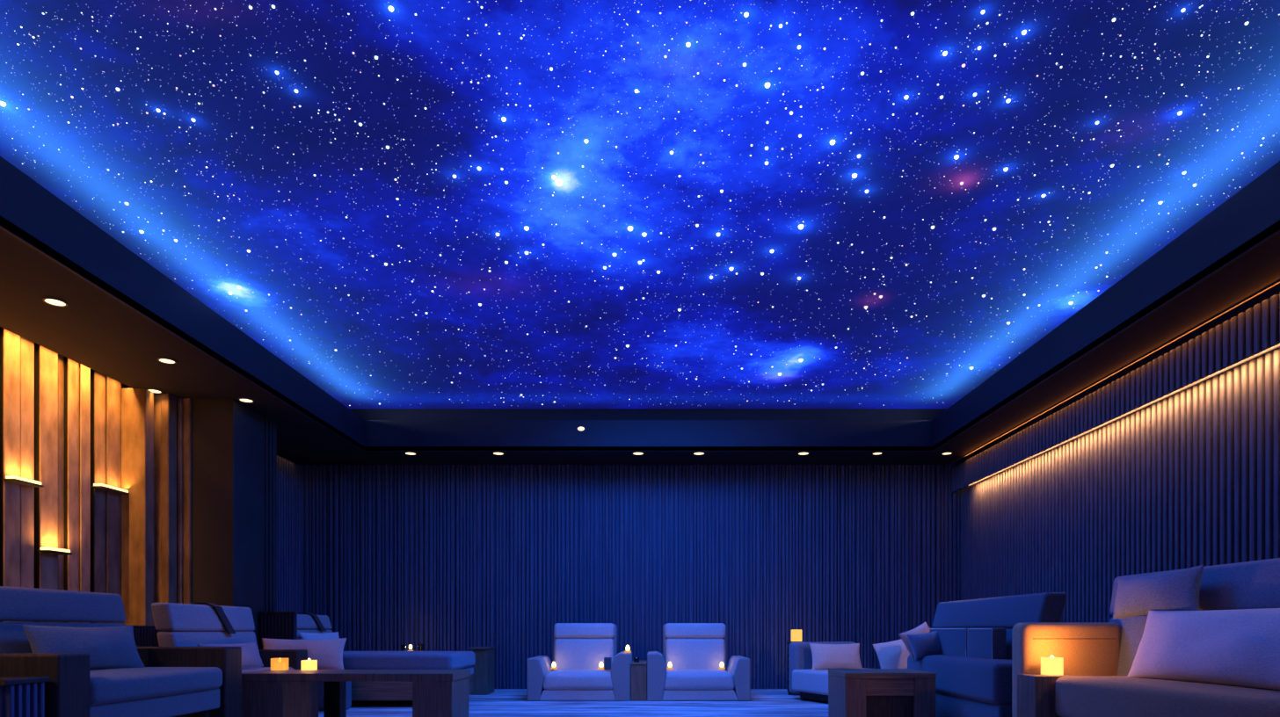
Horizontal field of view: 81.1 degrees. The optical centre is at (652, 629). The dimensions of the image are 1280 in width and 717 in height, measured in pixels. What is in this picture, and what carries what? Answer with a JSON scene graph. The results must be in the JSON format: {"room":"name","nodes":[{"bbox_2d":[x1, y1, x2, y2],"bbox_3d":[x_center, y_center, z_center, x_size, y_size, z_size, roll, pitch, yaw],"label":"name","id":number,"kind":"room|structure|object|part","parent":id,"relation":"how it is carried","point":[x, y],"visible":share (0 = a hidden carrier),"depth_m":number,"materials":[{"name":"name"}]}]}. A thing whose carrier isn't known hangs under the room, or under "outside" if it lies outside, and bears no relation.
{"room":"lounge","nodes":[
{"label":"lounge","id":0,"kind":"room"},
{"bbox_2d":[0,327,191,625],"bbox_3d":[-5.260,-0.930,4.320,0.680,3.660,13.840,0,0,0],"label":"wall","id":1,"kind":"structure","parent":0,"point":[68,426],"depth_m":7.30,"materials":[{"name":"brown wood"}]},
{"bbox_3d":[-5.427,-0.830,6.330,0.014,3.460,0.158,0,0,0],"label":"wall panel","id":2,"kind":"part","parent":1,"relation":"part of","materials":[{"name":"brown wood"}]},
{"bbox_2d":[2,475,43,487],"bbox_3d":[-5.388,-1.266,6.402,0.105,0.046,0.302,0,0,0],"label":"light","id":3,"kind":"object","parent":1,"relation":"attached to","point":[21,481],"visible":1,"depth_m":6.37,"materials":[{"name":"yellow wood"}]},
{"bbox_2d":[5,475,41,485],"bbox_3d":[-5.388,-1.274,6.402,0.085,0.029,0.282,0,0,0],"label":"diffuser","id":4,"kind":"object","parent":3,"relation":"attached to","point":[21,481],"depth_m":6.34,"materials":[{"name":"white plastic"}]},
{"bbox_3d":[-5.439,-0.830,6.498,0.014,3.460,0.139,0,0,0],"label":"wall panel","id":5,"kind":"part","parent":1,"relation":"part of","materials":[{"name":"brown wood"}]},
{"bbox_3d":[-5.427,-0.830,6.717,0.014,3.460,0.196,0,0,0],"label":"wall panel","id":6,"kind":"part","parent":1,"relation":"part of","materials":[{"name":"brown wood"}]},
{"bbox_2d":[37,546,72,554],"bbox_3d":[-5.388,-0.707,6.743,0.105,0.046,0.266,0,0,0],"label":"light","id":7,"kind":"object","parent":1,"relation":"attached to","point":[45,549],"visible":1,"depth_m":6.69,"materials":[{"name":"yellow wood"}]},
{"bbox_2d":[37,550,72,554],"bbox_3d":[-5.388,-0.693,6.743,0.105,0.018,0.266,0,0,0],"label":"shelf","id":8,"kind":"object","parent":7,"relation":"attached to","point":[58,552],"depth_m":6.72,"materials":[{"name":"brown wood"}]},
{"bbox_2d":[40,546,70,552],"bbox_3d":[-5.388,-0.716,6.743,0.085,0.029,0.246,0,0,0],"label":"diffuser","id":9,"kind":"object","parent":7,"relation":"attached to","point":[45,549],"depth_m":6.66,"materials":[{"name":"white plastic"}]},
{"bbox_3d":[-5.477,-0.830,6.915,0.014,3.460,0.069,0,0,0],"label":"wall panel","id":10,"kind":"part","parent":1,"relation":"part of","materials":[{"name":"brown wood"}]},
{"bbox_3d":[-5.427,-0.830,7.008,0.014,3.460,0.139,0,0,0],"label":"wall panel","id":11,"kind":"part","parent":1,"relation":"part of","materials":[{"name":"brown wood"}]},
{"bbox_3d":[-5.402,-0.830,7.117,0.014,3.460,0.118,0,0,0],"label":"wall panel","id":12,"kind":"part","parent":1,"relation":"part of","materials":[{"name":"brown wood"}]},
{"bbox_3d":[-5.447,-0.830,7.376,0.014,3.460,0.165,0,0,0],"label":"wall panel","id":13,"kind":"part","parent":1,"relation":"part of","materials":[{"name":"brown wood"}]},
{"bbox_2d":[91,483,129,494],"bbox_3d":[-5.388,-1.395,7.448,0.105,0.046,0.409,0,0,0],"label":"light","id":14,"kind":"object","parent":1,"relation":"attached to","point":[98,486],"visible":1,"depth_m":7.38,"materials":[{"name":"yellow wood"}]},
{"bbox_3d":[-5.427,-0.830,7.531,0.014,3.460,0.193,0,0,0],"label":"wall panel","id":15,"kind":"part","parent":1,"relation":"part of","materials":[{"name":"brown wood"}]},
{"bbox_3d":[-5.295,-0.780,7.690,0.250,3.360,0.140,0,0,0],"label":"wall panel","id":16,"kind":"part","parent":1,"relation":"part of","materials":[{"name":"brown wood"}]},
{"bbox_3d":[-5.210,-0.780,7.870,0.180,3.360,0.140,0,0,0],"label":"wall panel","id":17,"kind":"part","parent":1,"relation":"part of","materials":[{"name":"brown wood"}]},
{"bbox_3d":[-5.072,-0.780,7.850,0.075,3.360,0.140,0,0,0],"label":"wall panel","id":18,"kind":"part","parent":1,"relation":"part of","materials":[{"name":"brown wood"}]},
{"bbox_3d":[-5.020,-0.780,8.000,0.040,3.360,0.140,0,0,0],"label":"wall panel","id":19,"kind":"part","parent":1,"relation":"part of","materials":[{"name":"brown wood"}]},
{"bbox_3d":[-4.957,-0.780,8.020,0.075,3.360,0.140,0,0,0],"label":"wall panel","id":20,"kind":"part","parent":1,"relation":"part of","materials":[{"name":"brown wood"}]},
{"bbox_2d":[176,399,276,649],"bbox_3d":[-4.975,-0.780,8.440,1.050,3.360,0.920,0,0,0],"label":"wall","id":21,"kind":"structure","parent":0,"point":[234,446],"depth_m":7.98,"materials":[{"name":"brown wood"}]},
{"bbox_3d":[-4.460,-0.780,8.725,0.021,3.360,0.210,0,0,0],"label":"trim","id":22,"kind":"part","parent":21,"relation":"part of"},
{"bbox_2d":[276,454,302,630],"bbox_3d":[-5.370,-0.779,10.070,0.260,3.359,2.340,0,0,0],"label":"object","id":23,"kind":"structure","parent":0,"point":[289,474],"depth_m":10.80,"materials":[{"name":"blue fabric"}]},
{"bbox_2d":[318,689,828,716],"bbox_3d":[-0.325,0.950,4.320,10.550,0.100,14.040,0,0,0],"label":"floor","id":24,"kind":"structure","parent":0,"point":[502,702],"depth_m":8.64,"materials":[{"name":"carpet"}]},
{"bbox_2d":[0,676,50,716],"bbox_3d":[-3.748,0.585,4.107,0.645,0.630,0.295,0,0,0],"label":"side table","id":25,"kind":"object","parent":24,"relation":"on","point":[19,696],"visible":1,"depth_m":4.10,"materials":[{"name":"brown wood"}]},
{"bbox_2d":[0,586,241,716],"bbox_3d":[-3.888,0.309,5.240,1.005,1.182,1.920,0,0,0],"label":"sofa","id":26,"kind":"object","parent":24,"relation":"on","point":[172,681],"visible":0.9,"depth_m":5.14,"materials":[{"name":"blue fabric"}]},
{"bbox_3d":[-3.895,0.522,4.405,0.990,0.755,0.250,0,0,0],"label":"arm","id":27,"kind":"part","parent":26,"relation":"part of","materials":[{"name":"brown wood"}]},
{"bbox_3d":[-4.201,0.186,5.240,0.257,0.468,1.408,0,0,0],"label":"backrest","id":28,"kind":"part","parent":26,"relation":"part of","materials":[{"name":"grey fabric"}]},
{"bbox_2d":[21,625,144,669],"bbox_3d":[-3.978,0.134,5.280,0.188,0.327,1.020,0,0,0],"label":"pillow","id":29,"kind":"object","parent":26,"relation":"on","point":[107,647],"visible":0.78,"depth_m":5.24,"materials":[{"name":"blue fabric"}]},
{"bbox_2d":[89,667,222,705],"bbox_3d":[-3.775,0.385,5.240,0.780,0.198,1.408,0,0,0],"label":"seat cushion","id":30,"kind":"object","parent":26,"relation":"on","point":[113,687],"depth_m":5.13,"materials":[{"name":"grey fabric"}]},
{"bbox_3d":[-3.895,0.522,6.075,0.990,0.755,0.250,0,0,0],"label":"arm","id":31,"kind":"part","parent":26,"relation":"part of","materials":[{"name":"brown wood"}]},
{"bbox_2d":[125,625,214,647],"bbox_3d":[-4.716,0.432,6.575,0.148,0.935,2.750,0,0,0],"label":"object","id":32,"kind":"structure","parent":24,"relation":"on","point":[143,636],"depth_m":6.88,"materials":[{"name":"brown wood"}]},
{"bbox_2d":[151,603,307,672],"bbox_3d":[-4.058,0.325,7.185,0.665,1.150,1.870,0,0,0],"label":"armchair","id":33,"kind":"object","parent":24,"relation":"on","point":[236,623],"visible":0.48,"depth_m":7.08,"materials":[{"name":"grey fabric"}]},
{"bbox_3d":[-4.202,0.271,7.185,0.255,0.498,1.358,0,0,0],"label":"backrest","id":34,"kind":"part","parent":33,"relation":"part of","materials":[{"name":"grey fabric"}]},
{"bbox_2d":[197,642,263,667],"bbox_3d":[-3.927,0.249,7.000,0.171,0.246,0.950,0,0,0],"label":"pillow","id":35,"kind":"object","parent":33,"relation":"on","point":[250,658],"visible":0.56,"depth_m":7.17,"materials":[{"name":"fabric"}]},
{"bbox_2d":[241,667,294,672],"bbox_3d":[-3.945,0.485,7.185,0.440,0.198,1.358,0,0,0],"label":"seat cushion","id":36,"kind":"object","parent":33,"relation":"on","point":[243,669],"depth_m":7.41,"materials":[{"name":"grey fabric"}]},
{"bbox_3d":[-4.065,0.560,7.995,0.650,0.680,0.250,0,0,0],"label":"arm","id":37,"kind":"part","parent":33,"relation":"part of","materials":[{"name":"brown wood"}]},
{"bbox_2d":[259,611,298,649],"bbox_3d":[-4.246,0.350,8.496,0.408,1.100,0.078,0,0,0],"label":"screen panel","id":38,"kind":"object","parent":24,"relation":"on","point":[273,625],"visible":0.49,"depth_m":8.46,"materials":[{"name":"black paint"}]},
{"bbox_2d":[318,682,351,711],"bbox_3d":[-3.820,0.690,8.290,0.900,0.460,0.260,0,0,0],"label":"pouf","id":39,"kind":"object","parent":24,"relation":"on","point":[320,684],"visible":0.12,"depth_m":8.17,"materials":[{"name":"fabric"}]},
{"bbox_2d":[241,669,470,716],"bbox_3d":[-2.725,0.645,6.880,1.950,0.510,0.640,0,0,0],"label":"coffee table","id":40,"kind":"object","parent":24,"relation":"on","point":[267,693],"visible":0.86,"depth_m":6.57,"materials":[{"name":"brown wood"}]},
{"bbox_2d":[270,658,288,670],"bbox_3d":[-3.540,0.333,7.098,0.115,0.115,0.119,0,0,0],"label":"candle","id":41,"kind":"object","parent":40,"relation":"on","point":[276,664],"visible":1,"depth_m":7.04,"materials":[{"name":"wax"}]},
{"bbox_3d":[-3.345,0.679,6.643,0.690,0.441,0.155,0,0,0],"label":"leg","id":42,"kind":"part","parent":40,"relation":"part of","materials":[{"name":"brown wood"}]},
{"bbox_2d":[301,658,317,670],"bbox_3d":[-3.260,0.333,7.100,0.105,0.114,0.105,0,0,0],"label":"candle","id":43,"kind":"object","parent":40,"relation":"on","point":[309,665],"visible":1,"depth_m":7.05,"materials":[{"name":"wax"}]},
{"bbox_3d":[-2.995,0.679,7.055,0.150,0.441,0.150,0,0,0],"label":"leg","id":44,"kind":"part","parent":40,"relation":"part of","materials":[{"name":"brown wood"}]},
{"bbox_3d":[-1.935,0.679,6.872,0.350,0.441,0.615,0,0,0],"label":"leg","id":45,"kind":"part","parent":40,"relation":"part of","materials":[{"name":"brown wood"}]},
{"bbox_2d":[297,612,475,700],"bbox_3d":[-3.337,0.350,9.150,2.105,1.100,1.192,0,0,0],"label":"chaise lounge","id":46,"kind":"object","parent":24,"relation":"on","point":[352,660],"visible":0.41,"depth_m":8.56,"materials":[{"name":"blue fabric"}]},
{"bbox_2d":[261,638,346,669],"bbox_3d":[-3.871,0.284,8.295,0.900,0.369,0.199,0,0,-8],"label":"pillow","id":47,"kind":"object","parent":46,"relation":"on","point":[328,653],"visible":0.65,"depth_m":8.26,"materials":[{"name":"fabric"}]},
{"bbox_3d":[-4.197,0.205,9.150,0.261,0.399,1.188,0,0,0],"label":"backrest","id":48,"kind":"part","parent":46,"relation":"part of","materials":[{"name":"grey fabric"}]},
{"bbox_2d":[298,632,339,639],"bbox_3d":[-3.967,0.164,8.979,0.166,0.258,0.622,0,0,18],"label":"pillow","id":49,"kind":"object","parent":46,"relation":"on","point":[303,636],"visible":0.41,"depth_m":8.89,"materials":[{"name":"fabric"}]},
{"bbox_2d":[342,651,475,669],"bbox_3d":[-3.225,0.385,9.150,1.880,0.228,1.188,0,0,0],"label":"seat cushion","id":50,"kind":"object","parent":46,"relation":"on","point":[352,660],"depth_m":8.56,"materials":[{"name":"fabric"}]},
{"bbox_3d":[-3.250,0.540,9.150,1.880,0.120,1.180,0,0,0],"label":"mattress","id":51,"kind":"part","parent":46,"relation":"part of","materials":[{"name":"fabric"}]},
{"bbox_2d":[468,647,495,695],"bbox_3d":[-2.375,0.575,10.445,0.250,0.650,0.550,0,0,0],"label":"pedestal table","id":52,"kind":"object","parent":24,"relation":"on","point":[483,667],"visible":0.98,"depth_m":10.20,"materials":[{"name":"brown wood"}]},
{"bbox_2d":[527,623,632,701],"bbox_3d":[-0.922,0.410,9.826,1.290,0.980,1.022,0,0,0],"label":"armchair","id":53,"kind":"object","parent":24,"relation":"on","point":[579,649],"visible":0.98,"depth_m":9.36,"materials":[{"name":"grey fabric"}]},
{"bbox_3d":[-1.461,0.632,9.805,0.212,0.535,0.950,0,0,0],"label":"arm","id":54,"kind":"part","parent":53,"relation":"part of","materials":[{"name":"grey fabric"}]},
{"bbox_2d":[550,661,557,669],"bbox_3d":[-1.304,0.482,9.900,0.083,0.100,0.084,0,0,0],"label":"tealight","id":55,"kind":"object","parent":53,"relation":"on","point":[553,667],"visible":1,"depth_m":9.88,"materials":[{"name":"white wax"}]},
{"bbox_2d":[542,669,612,690],"bbox_3d":[-0.922,0.657,9.730,0.907,0.255,0.830,0,0,0],"label":"seat cushion","id":56,"kind":"object","parent":53,"relation":"on","point":[552,680],"depth_m":9.33,"materials":[{"name":"grey fabric"}]},
{"bbox_3d":[-0.922,0.380,10.124,0.800,0.520,0.238,0,0,0],"label":"backrest","id":57,"kind":"part","parent":53,"relation":"part of","materials":[{"name":"grey fabric"}]},
{"bbox_2d":[597,661,603,669],"bbox_3d":[-0.675,0.482,9.900,0.083,0.100,0.084,0,0,0],"label":"tealight","id":58,"kind":"object","parent":53,"relation":"on","point":[600,667],"visible":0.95,"depth_m":9.88,"materials":[{"name":"white wax"}]},
{"bbox_2d":[603,657,611,670],"bbox_3d":[-0.577,0.447,9.720,0.090,0.163,0.180,0,0,0],"label":"storage box","id":59,"kind":"object","parent":53,"relation":"on","point":[607,661],"visible":0.9,"depth_m":9.63,"materials":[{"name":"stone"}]},
{"bbox_3d":[-0.399,0.601,9.805,0.244,0.599,0.950,0,0,0],"label":"arm","id":60,"kind":"part","parent":53,"relation":"part of","materials":[{"name":"grey fabric"}]},
{"bbox_2d":[624,645,631,653],"bbox_3d":[-0.316,0.252,9.600,0.083,0.100,0.084,0,0,0],"label":"tealight","id":61,"kind":"object","parent":53,"relation":"on","point":[627,650],"visible":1,"depth_m":9.58,"materials":[{"name":"white wax"}]},
{"bbox_2d":[630,660,647,701],"bbox_3d":[-0.170,0.662,9.760,0.200,0.475,0.860,0,0,0],"label":"console","id":62,"kind":"object","parent":24,"relation":"on","point":[638,671],"visible":0.98,"depth_m":9.34,"materials":[{"name":"brown wood"}]},
{"bbox_2d":[633,657,639,662],"bbox_3d":[-0.201,0.390,9.500,0.072,0.070,0.072,0,0,0],"label":"drinking glass","id":63,"kind":"object","parent":62,"relation":"on","point":[636,659],"visible":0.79,"depth_m":9.47,"materials":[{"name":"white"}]},
{"bbox_2d":[647,623,750,701],"bbox_3d":[0.582,0.410,9.826,1.290,0.980,1.022,0,0,0],"label":"armchair","id":64,"kind":"object","parent":24,"relation":"on","point":[695,652],"visible":0.99,"depth_m":9.36,"materials":[{"name":"grey fabric"}]},
{"bbox_3d":[0.059,0.601,9.805,0.244,0.599,0.950,0,0,0],"label":"arm","id":65,"kind":"part","parent":64,"relation":"part of","materials":[{"name":"grey fabric"}]},
{"bbox_2d":[666,661,673,669],"bbox_3d":[0.233,0.482,9.900,0.083,0.100,0.084,0,0,0],"label":"tealight","id":66,"kind":"object","parent":64,"relation":"on","point":[669,667],"visible":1,"depth_m":9.88,"materials":[{"name":"white wax"}]},
{"bbox_3d":[0.582,0.380,10.124,0.800,0.520,0.238,0,0,0],"label":"backrest","id":67,"kind":"part","parent":64,"relation":"part of","materials":[{"name":"grey fabric"}]},
{"bbox_2d":[664,669,734,690],"bbox_3d":[0.582,0.657,9.730,0.907,0.255,0.830,0,0,0],"label":"seat cushion","id":68,"kind":"object","parent":64,"relation":"on","point":[674,680],"depth_m":9.33,"materials":[{"name":"grey fabric"}]},
{"bbox_2d":[718,661,725,669],"bbox_3d":[0.920,0.482,9.900,0.083,0.100,0.084,0,0,0],"label":"tealight","id":69,"kind":"object","parent":64,"relation":"on","point":[721,667],"visible":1,"depth_m":9.88,"materials":[{"name":"white wax"}]},
{"bbox_3d":[1.121,0.632,9.805,0.212,0.535,0.950,0,0,0],"label":"arm","id":70,"kind":"part","parent":64,"relation":"part of","materials":[{"name":"grey fabric"}]},
{"bbox_2d":[786,642,799,695],"bbox_3d":[1.978,0.539,10.250,0.260,0.722,0.260,0,0,0],"label":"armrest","id":71,"kind":"object","parent":24,"relation":"on","point":[788,643],"visible":0.2,"depth_m":10.21,"materials":[{"name":"blue fabric"}]},
{"bbox_2d":[791,629,801,642],"bbox_3d":[1.978,0.091,10.250,0.132,0.173,0.132,0,0,0],"label":"table lamp","id":72,"kind":"object","parent":71,"relation":"on","point":[796,634],"visible":1,"depth_m":10.18,"materials":[{"name":"yellow glass"}]},
{"bbox_2d":[789,641,863,701],"bbox_3d":[2.552,0.535,9.119,1.101,0.730,1.731,0,0,-25],"label":"sofa","id":73,"kind":"object","parent":24,"relation":"on","point":[805,682],"visible":0.39,"depth_m":9.40,"materials":[{"name":"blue fabric"}]},
{"bbox_3d":[2.590,0.650,9.038,1.100,0.294,1.550,0,0,-26],"label":"mattress","id":74,"kind":"part","parent":73,"relation":"part of","materials":[{"name":"grey fabric"}]},
{"bbox_2d":[809,643,862,670],"bbox_3d":[2.310,0.344,9.393,0.666,0.337,0.195,0,0,0],"label":"pillow","id":75,"kind":"object","parent":73,"relation":"on","point":[825,657],"visible":0.98,"depth_m":9.34,"materials":[{"name":"fabric"}]},
{"bbox_2d":[872,639,909,669],"bbox_3d":[2.861,0.299,8.508,0.674,0.531,0.203,0,0,7],"label":"pillow","id":76,"kind":"object","parent":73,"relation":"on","point":[890,655],"visible":0.41,"depth_m":8.46,"materials":[{"name":"fabric"}]},
{"bbox_2d":[828,669,936,716],"bbox_3d":[1.915,0.626,6.300,0.730,0.548,0.600,0,0,0],"label":"coffee table","id":77,"kind":"object","parent":24,"relation":"on","point":[852,693],"visible":1,"depth_m":6.02,"materials":[{"name":"brown wood"}]},
{"bbox_3d":[1.636,0.649,6.299,0.168,0.501,0.592,0,0,0],"label":"leg","id":78,"kind":"part","parent":77,"relation":"part of","materials":[{"name":"brown wood"}]},
{"bbox_3d":[1.915,0.715,6.050,0.400,0.370,0.020,0,0,0],"label":"panel","id":79,"kind":"part","parent":77,"relation":"part of","materials":[{"name":"brown wood"}]},
{"bbox_3d":[2.194,0.649,6.299,0.168,0.501,0.592,0,0,0],"label":"leg","id":80,"kind":"part","parent":77,"relation":"part of","materials":[{"name":"brown wood"}]},
{"bbox_2d":[907,592,1066,716],"bbox_3d":[2.728,0.314,6.409,0.645,1.172,2.270,0,0,0],"label":"loveseat","id":81,"kind":"object","parent":24,"relation":"on","point":[973,670],"visible":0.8,"depth_m":5.90,"materials":[{"name":"fabric"}]},
{"bbox_2d":[899,622,930,662],"bbox_3d":[2.498,0.119,6.989,0.443,0.385,0.177,0,0,-16],"label":"pillow","id":82,"kind":"object","parent":81,"relation":"on","point":[923,629],"visible":0.4,"depth_m":6.93,"materials":[{"name":"fabric"}]},
{"bbox_2d":[907,631,941,661],"bbox_3d":[2.501,0.149,6.777,0.373,0.287,0.171,0,0,-10],"label":"pillow","id":83,"kind":"object","parent":81,"relation":"on","point":[922,645],"visible":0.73,"depth_m":6.72,"materials":[{"name":"fabric"}]},
{"bbox_2d":[930,628,968,656],"bbox_3d":[2.665,0.115,6.650,0.122,0.250,0.890,0,0,0],"label":"cushion","id":84,"kind":"object","parent":81,"relation":"on","point":[954,642],"depth_m":6.45,"materials":[{"name":"fabric"}]},
{"bbox_2d":[907,654,1012,705],"bbox_3d":[2.620,0.390,6.205,0.430,0.328,1.858,0,0,0],"label":"seat cushion","id":85,"kind":"object","parent":81,"relation":"on","point":[970,680],"depth_m":5.72,"materials":[{"name":"fabric"}]},
{"bbox_2d":[968,628,1006,659],"bbox_3d":[2.665,0.115,5.955,0.122,0.250,0.460,0,0,0],"label":"cushion","id":86,"kind":"object","parent":81,"relation":"on","point":[985,643],"depth_m":5.81,"materials":[{"name":"fabric"}]},
{"bbox_3d":[2.860,0.178,6.500,0.238,0.365,2.088,0,0,0],"label":"backrest","id":87,"kind":"part","parent":81,"relation":"part of","materials":[{"name":"fabric"}]},
{"bbox_2d":[1017,674,1072,716],"bbox_3d":[2.565,0.599,4.864,0.270,0.602,0.243,0,0,0],"label":"side table","id":88,"kind":"object","parent":24,"relation":"on","point":[1036,693],"visible":0.59,"depth_m":4.75,"materials":[{"name":"brown wood"}]},
{"bbox_2d":[1040,655,1063,676],"bbox_3d":[2.605,0.234,4.870,0.098,0.129,0.098,0,0,0],"label":"candle","id":89,"kind":"object","parent":88,"relation":"on","point":[1050,666],"visible":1,"depth_m":4.82,"materials":[{"name":"wax"}]},
{"bbox_2d":[1012,558,1279,716],"bbox_3d":[2.925,0.267,3.970,0.890,1.267,2.448,0,0,0],"label":"sofa","id":90,"kind":"object","parent":24,"relation":"on","point":[1099,658],"visible":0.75,"depth_m":4.21,"materials":[{"name":"beige fabric"}]},
{"bbox_3d":[2.820,0.403,5.090,0.680,0.895,0.208,0,0,0],"label":"arm","id":91,"kind":"part","parent":90,"relation":"part of","materials":[{"name":"beige fabric"}]},
{"bbox_3d":[3.205,0.164,4.070,0.232,0.503,2.228,0,0,0],"label":"backrest","id":92,"kind":"part","parent":90,"relation":"part of","materials":[{"name":"fabric"}]},
{"bbox_2d":[1112,565,1204,619],"bbox_3d":[3.041,-0.211,4.520,0.155,0.294,0.769,0,0,0],"label":"pillow","id":93,"kind":"object","parent":90,"relation":"on","point":[1178,590],"visible":0.93,"depth_m":4.39,"materials":[{"name":"fabric"}]},
{"bbox_2d":[1055,676,1279,716],"bbox_3d":[2.845,0.425,3.840,0.660,0.288,1.768,0,0,0],"label":"seat cushion","id":94,"kind":"object","parent":90,"relation":"on","point":[1076,696],"depth_m":3.80,"materials":[{"name":"beige fabric"}]},
{"bbox_2d":[1127,608,1279,690],"bbox_3d":[2.919,0.089,3.750,0.254,0.400,1.480,0,0,0],"label":"pillow","id":95,"kind":"object","parent":90,"relation":"on","point":[1240,647],"visible":1,"depth_m":3.77,"materials":[{"name":"fabric"}]},
{"bbox_3d":[-3.450,0.613,10.650,0.800,0.575,0.400,0,0,0],"label":"console table","id":96,"kind":"object","parent":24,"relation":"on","visible":0},
{"bbox_2d":[400,645,406,651],"bbox_3d":[-3.513,0.275,10.550,0.070,0.100,0.070,0,0,0],"label":"drinking glass","id":97,"kind":"object","parent":96,"relation":"on","point":[403,647],"visible":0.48,"depth_m":10.53,"materials":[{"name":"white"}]},
{"bbox_2d":[417,643,422,651],"bbox_3d":[-3.277,0.265,10.550,0.070,0.120,0.070,0,0,0],"label":"drinking glass","id":98,"kind":"object","parent":96,"relation":"on","point":[419,645],"visible":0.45,"depth_m":10.53,"materials":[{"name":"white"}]},
{"bbox_2d":[299,458,962,689],"bbox_3d":[-0.325,-0.930,11.262,10.550,3.660,0.155,0,0,0],"label":"curtain","id":99,"kind":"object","parent":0,"point":[461,557],"depth_m":11.20,"materials":[{"name":"blue fabric"}]},
{"bbox_2d":[0,0,1279,408],"bbox_3d":[-0.055,-3.203,4.481,9.030,0.073,13.362,0,0,0],"label":"ceiling","id":100,"kind":"structure","parent":0,"point":[406,204],"depth_m":5.20,"materials":[{"name":"blue paint"}]},
{"bbox_2d":[0,156,1279,465],"bbox_3d":[-0.435,-2.671,4.320,9.730,0.429,13.840,0,0,0],"label":"ceiling","id":101,"kind":"structure","parent":0,"point":[32,209],"depth_m":7.02,"materials":[{"name":"blue paint"}]},
{"bbox_2d":[42,297,68,306],"bbox_3d":[-4.478,-2.456,5.606,0.151,0.012,0.151,0,0,0],"label":"recessed light","id":102,"kind":"object","parent":101,"relation":"in","point":[54,301],"visible":1,"depth_m":5.60,"materials":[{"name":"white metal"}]},
{"bbox_2d":[145,388,162,393],"bbox_3d":[-5.130,-2.456,7.700,0.146,0.012,0.146,0,0,0],"label":"recessed light","id":103,"kind":"object","parent":101,"relation":"in","point":[154,390],"visible":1,"depth_m":7.68,"materials":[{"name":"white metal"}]},
{"bbox_2d":[157,357,176,364],"bbox_3d":[-4.438,-2.456,6.833,0.151,0.012,0.151,0,0,0],"label":"recessed light","id":104,"kind":"object","parent":101,"relation":"in","point":[166,360],"visible":1,"depth_m":6.83,"materials":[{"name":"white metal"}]},
{"bbox_2d":[238,398,254,402],"bbox_3d":[-4.354,-2.456,8.011,0.151,0.012,0.151,0,0,0],"label":"recessed light","id":105,"kind":"object","parent":101,"relation":"in","point":[243,400],"visible":1,"depth_m":8.01,"materials":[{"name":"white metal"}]},
{"bbox_2d":[404,451,416,455],"bbox_3d":[-3.374,-2.456,10.430,0.171,0.012,0.171,0,0,0],"label":"recessed light","id":106,"kind":"object","parent":101,"relation":"in","point":[405,453],"visible":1,"depth_m":10.41,"materials":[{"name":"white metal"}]},
{"bbox_2d":[492,451,504,455],"bbox_3d":[-2.147,-2.456,10.430,0.171,0.012,0.171,0,0,0],"label":"recessed light","id":107,"kind":"object","parent":101,"relation":"in","point":[493,453],"visible":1,"depth_m":10.41,"materials":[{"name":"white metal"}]},
{"bbox_2d":[576,426,585,431],"bbox_3d":[-0.981,-2.760,10.295,0.126,0.076,0.018,0,0,0],"label":"recessed light","id":108,"kind":"object","parent":101,"relation":"in","point":[579,428],"visible":1,"depth_m":10.29,"materials":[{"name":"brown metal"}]},
{"bbox_2d":[632,451,644,455],"bbox_3d":[-0.196,-2.456,10.430,0.171,0.012,0.171,0,0,0],"label":"recessed light","id":109,"kind":"object","parent":101,"relation":"in","point":[633,453],"visible":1,"depth_m":10.40,"materials":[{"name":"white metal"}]},
{"bbox_2d":[692,451,705,455],"bbox_3d":[0.650,-2.456,10.430,0.171,0.012,0.171,0,0,0],"label":"recessed light","id":110,"kind":"object","parent":101,"relation":"in","point":[694,453],"visible":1,"depth_m":10.40,"materials":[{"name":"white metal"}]},
{"bbox_2d":[797,451,809,455],"bbox_3d":[2.111,-2.456,10.430,0.171,0.012,0.171,0,0,0],"label":"recessed light","id":111,"kind":"object","parent":101,"relation":"in","point":[799,453],"visible":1,"depth_m":10.41,"materials":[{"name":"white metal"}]},
{"bbox_2d":[872,451,882,455],"bbox_3d":[3.141,-2.456,10.430,0.146,0.012,0.146,0,0,0],"label":"recessed light","id":112,"kind":"object","parent":101,"relation":"in","point":[875,453],"visible":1,"depth_m":10.41,"materials":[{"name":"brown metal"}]},
{"bbox_2d":[941,451,952,455],"bbox_3d":[4.111,-2.456,10.430,0.146,0.012,0.146,0,0,0],"label":"recessed light","id":113,"kind":"object","parent":101,"relation":"in","point":[945,453],"visible":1,"depth_m":10.41,"materials":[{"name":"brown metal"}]},
{"bbox_2d":[349,408,946,420],"bbox_3d":[-0.055,-2.870,4.350,9.030,0.700,13.100,0,0,0],"label":"cove","id":114,"kind":"object","parent":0,"point":[366,414],"visible":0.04,"depth_m":10.85,"materials":[{"name":"blue paint"}]},
{"bbox_2d":[960,283,1279,622],"bbox_3d":[4.678,-0.930,4.323,0.145,3.660,13.846,0,0,0],"label":"wall","id":115,"kind":"structure","parent":0,"point":[1189,478],"depth_m":7.11,"materials":[{"name":"brown wood"}]},
{"bbox_2d":[946,280,1279,465],"bbox_3d":[4.426,-2.456,4.320,0.016,0.016,13.840,0,0,0],"label":"trim","id":116,"kind":"structure","parent":115,"relation":"attached to","point":[1278,281],"depth_m":6.74,"materials":[{"name":"brown metal"}]},
{"bbox_2d":[950,292,1279,494],"bbox_3d":[4.555,-2.221,4.323,0.190,0.362,13.846,0,0,0],"label":"trim","id":117,"kind":"structure","parent":115,"relation":"attached to","point":[1254,332],"depth_m":6.79,"materials":[{"name":"brown wood"}]}
]}

